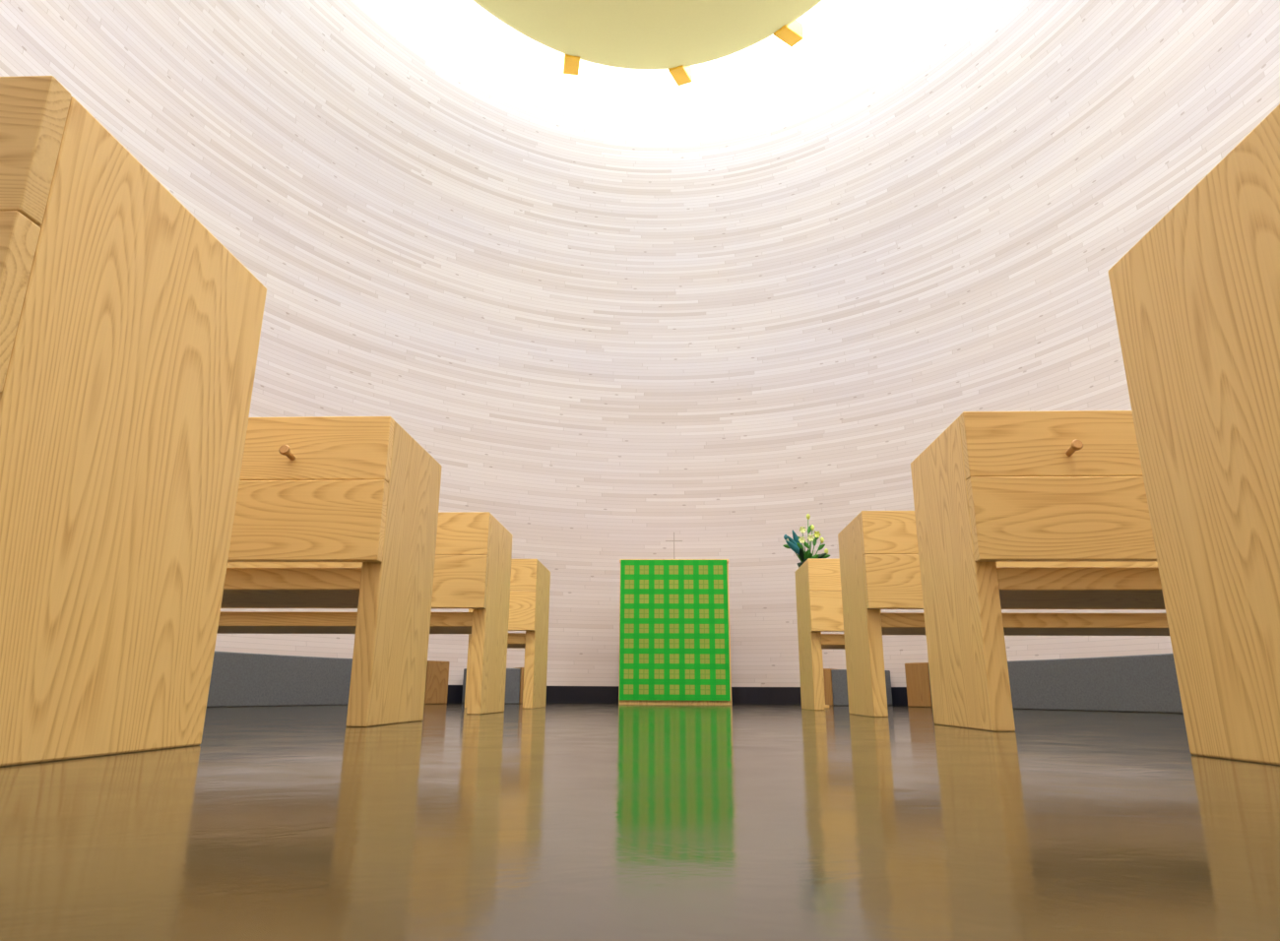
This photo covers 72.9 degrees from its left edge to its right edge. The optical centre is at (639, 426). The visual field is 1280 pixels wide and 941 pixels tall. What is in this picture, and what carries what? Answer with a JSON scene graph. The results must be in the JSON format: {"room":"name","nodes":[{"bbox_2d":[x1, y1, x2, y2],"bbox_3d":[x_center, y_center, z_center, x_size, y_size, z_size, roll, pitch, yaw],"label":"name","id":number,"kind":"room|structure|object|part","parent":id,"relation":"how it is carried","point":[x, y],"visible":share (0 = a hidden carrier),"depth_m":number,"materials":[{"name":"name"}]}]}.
{"room":"house of worship","nodes":[
{"label":"house of worship","id":0,"kind":"room"},
{"bbox_2d":[0,0,1279,687],"bbox_3d":[0.115,-2.615,4.780,7.848,7.700,10.274,0,-17,2],"label":"wall","id":1,"kind":"structure","parent":0,"point":[618,312],"depth_m":8.47,"materials":[{"name":"beige wood"}]},
{"bbox_2d":[447,685,907,705],"bbox_3d":[0.147,1.135,3.624,6.840,0.152,9.640,0,-17,2],"label":"baseboard","id":2,"kind":"structure","parent":1,"relation":"attached to","point":[554,694],"depth_m":8.04,"materials":[{"name":"black paint"}]},
{"bbox_2d":[0,703,1279,940],"bbox_3d":[0.146,1.255,3.587,6.840,0.100,9.640,0,-17,2],"label":"floor","id":3,"kind":"structure","parent":0,"point":[556,821],"depth_m":0.62,"materials":[{"name":"concrete"}]},
{"bbox_2d":[0,75,266,767],"bbox_3d":[-1.548,0.040,1.371,1.500,0.903,0.727,0,-17,2],"label":"pew","id":4,"kind":"object","parent":3,"relation":"on","point":[130,333],"visible":1,"depth_m":1.29,"materials":[{"name":"brown wood"}]},
{"bbox_2d":[206,650,449,707],"bbox_3d":[-2.543,1.493,5.136,0.882,0.330,4.715,-5,-18,16],"label":"bench","id":5,"kind":"object","parent":3,"relation":"on","point":[237,679],"visible":0.38,"depth_m":5.70,"materials":[{"name":"grey fabric"}]},
{"bbox_3d":[-2.596,1.469,5.040,0.831,0.320,4.498,-4,-18,15],"label":"felt seat","id":6,"kind":"part","parent":5,"relation":"part of","materials":[{"name":"grey fabric"}]},
{"bbox_2d":[221,416,442,727],"bbox_3d":[-1.617,0.477,2.768,1.750,0.888,0.667,0,-17,2],"label":"pew","id":7,"kind":"object","parent":3,"relation":"on","point":[362,489],"visible":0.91,"depth_m":2.57,"materials":[{"name":"brown wood"}]},
{"bbox_3d":[-1.615,0.528,2.809,1.630,0.065,0.540,0,-17,2],"label":"seat","id":8,"kind":"part","parent":7,"relation":"part of","materials":[{"name":"brown wood"}]},
{"bbox_2d":[217,512,512,714],"bbox_3d":[-1.561,0.905,4.155,1.750,0.888,0.667,0,-17,2],"label":"pew","id":9,"kind":"object","parent":3,"relation":"on","point":[474,549],"visible":0.34,"depth_m":3.95,"materials":[{"name":"brown wood"}]},
{"bbox_3d":[-1.559,0.955,4.195,1.630,0.065,0.540,0,-17,2],"label":"seat","id":10,"kind":"part","parent":9,"relation":"part of","materials":[{"name":"brown wood"}]},
{"bbox_2d":[461,667,523,703],"bbox_3d":[-1.190,2.243,7.495,0.610,0.300,0.472,12,-21,-33],"label":"bench","id":11,"kind":"object","parent":3,"relation":"on","point":[514,681],"visible":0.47,"depth_m":7.33,"materials":[{"name":"grey fabric"}]},
{"bbox_2d":[464,559,550,708],"bbox_3d":[-0.834,1.337,5.547,0.410,0.888,0.603,0,-17,2],"label":"wooden seat","id":12,"kind":"object","parent":3,"relation":"on","point":[530,580],"visible":0.52,"depth_m":5.33,"materials":[{"name":"brown wood"}]},
{"bbox_3d":[-0.833,1.378,5.557,0.290,0.065,0.540,0,-17,2],"label":"seat","id":13,"kind":"part","parent":12,"relation":"part of","materials":[{"name":"brown wood"}]},
{"bbox_2d":[618,559,731,705],"bbox_3d":[0.304,1.810,7.594,0.944,1.200,0.632,0,-17,2],"label":"altar","id":14,"kind":"object","parent":3,"relation":"on","point":[674,630],"visible":1,"depth_m":7.29,"materials":[{"name":"green wood"}]},
{"bbox_2d":[665,532,682,559],"bbox_3d":[0.304,1.079,7.718,0.150,0.270,0.090,0,-17,2],"label":"cross","id":15,"kind":"object","parent":14,"relation":"on","point":[673,541],"depth_m":7.73,"materials":[{"name":"silver metal"}]},
{"bbox_2d":[820,632,829,707],"bbox_3d":[1.235,1.527,6.234,0.170,0.950,0.170,0,-17,2],"label":"pedestal","id":16,"kind":"object","parent":3,"relation":"on","point":[825,706],"visible":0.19,"depth_m":6.08,"materials":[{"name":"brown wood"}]},
{"bbox_2d":[782,513,830,568],"bbox_3d":[1.234,0.860,6.419,0.297,0.435,0.265,11,-20,-31],"label":"flower arrangement","id":17,"kind":"object","parent":16,"relation":"on","point":[795,544],"visible":0.81,"depth_m":6.41,"materials":[{"name":"plant"}]},
{"bbox_2d":[794,558,881,710],"bbox_3d":[1.250,1.323,5.467,0.420,0.888,0.603,0,-17,2],"label":"wooden seat","id":18,"kind":"object","parent":3,"relation":"on","point":[818,590],"visible":0.53,"depth_m":5.26,"materials":[{"name":"brown wood"}]},
{"bbox_3d":[1.250,1.365,5.477,0.300,0.065,0.540,0,-17,2],"label":"seat","id":19,"kind":"part","parent":18,"relation":"part of","materials":[{"name":"brown wood"}]},
{"bbox_2d":[823,668,892,705],"bbox_3d":[1.791,2.223,7.380,0.610,0.300,0.472,-14,-22,38],"label":"bench","id":20,"kind":"object","parent":3,"relation":"on","point":[835,680],"visible":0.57,"depth_m":7.24,"materials":[{"name":"grey fabric"}]},
{"bbox_2d":[837,511,1169,717],"bbox_3d":[1.887,0.880,4.016,1.750,0.888,0.667,0,-17,2],"label":"pew","id":21,"kind":"object","parent":3,"relation":"on","point":[878,550],"visible":0.24,"depth_m":3.85,"materials":[{"name":"brown wood"}]},
{"bbox_3d":[1.888,0.930,4.056,1.630,0.065,0.540,0,-17,2],"label":"seat","id":22,"kind":"part","parent":21,"relation":"part of","materials":[{"name":"brown wood"}]},
{"bbox_2d":[910,410,1165,731],"bbox_3d":[1.830,0.453,2.631,1.750,0.888,0.667,0,-17,2],"label":"pew","id":23,"kind":"object","parent":3,"relation":"on","point":[992,487],"visible":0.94,"depth_m":2.48,"materials":[{"name":"brown wood"}]},
{"bbox_3d":[1.832,0.504,2.671,1.630,0.065,0.540,0,-17,2],"label":"seat","id":24,"kind":"part","parent":23,"relation":"part of","materials":[{"name":"brown wood"}]},
{"bbox_2d":[904,653,1183,713],"bbox_3d":[2.950,1.457,4.924,0.882,0.330,4.715,4,-17,-11],"label":"bench","id":25,"kind":"object","parent":3,"relation":"on","point":[1141,683],"visible":0.44,"depth_m":5.41,"materials":[{"name":"grey fabric"}]},
{"bbox_2d":[1107,103,1279,766],"bbox_3d":[1.648,0.014,1.208,1.500,0.888,0.687,0,-17,2],"label":"pew","id":26,"kind":"object","parent":3,"relation":"on","point":[1196,298],"visible":1,"depth_m":1.36,"materials":[{"name":"brown wood"}]},
{"bbox_2d":[472,0,822,69],"bbox_3d":[-0.018,-5.658,5.724,5.840,0.230,9.400,0,-17,2],"label":"ceiling","id":27,"kind":"structure","parent":0,"point":[637,34],"depth_m":9.46,"materials":[{"name":"beige paint"}]},
{"bbox_2d":[563,54,579,75],"bbox_3d":[-0.795,-4.279,10.096,0.180,0.200,0.300,3,-17,-8],"label":"bracket","id":28,"kind":"object","parent":27,"relation":"attached to","point":[571,63],"depth_m":10.05,"materials":[{"name":"metal"}]},
{"bbox_2d":[668,64,692,85],"bbox_3d":[0.477,-4.222,10.258,0.180,0.200,0.300,-8,-19,24],"label":"bracket","id":29,"kind":"object","parent":27,"relation":"attached to","point":[681,75],"depth_m":10.22,"materials":[{"name":"metal"}]},
{"bbox_2d":[773,19,803,47],"bbox_3d":[1.648,-4.409,9.631,0.300,0.200,0.180,14,-22,-37],"label":"bracket","id":30,"kind":"object","parent":27,"relation":"attached to","point":[791,34],"depth_m":9.59,"materials":[{"name":"metal"}]}
]}

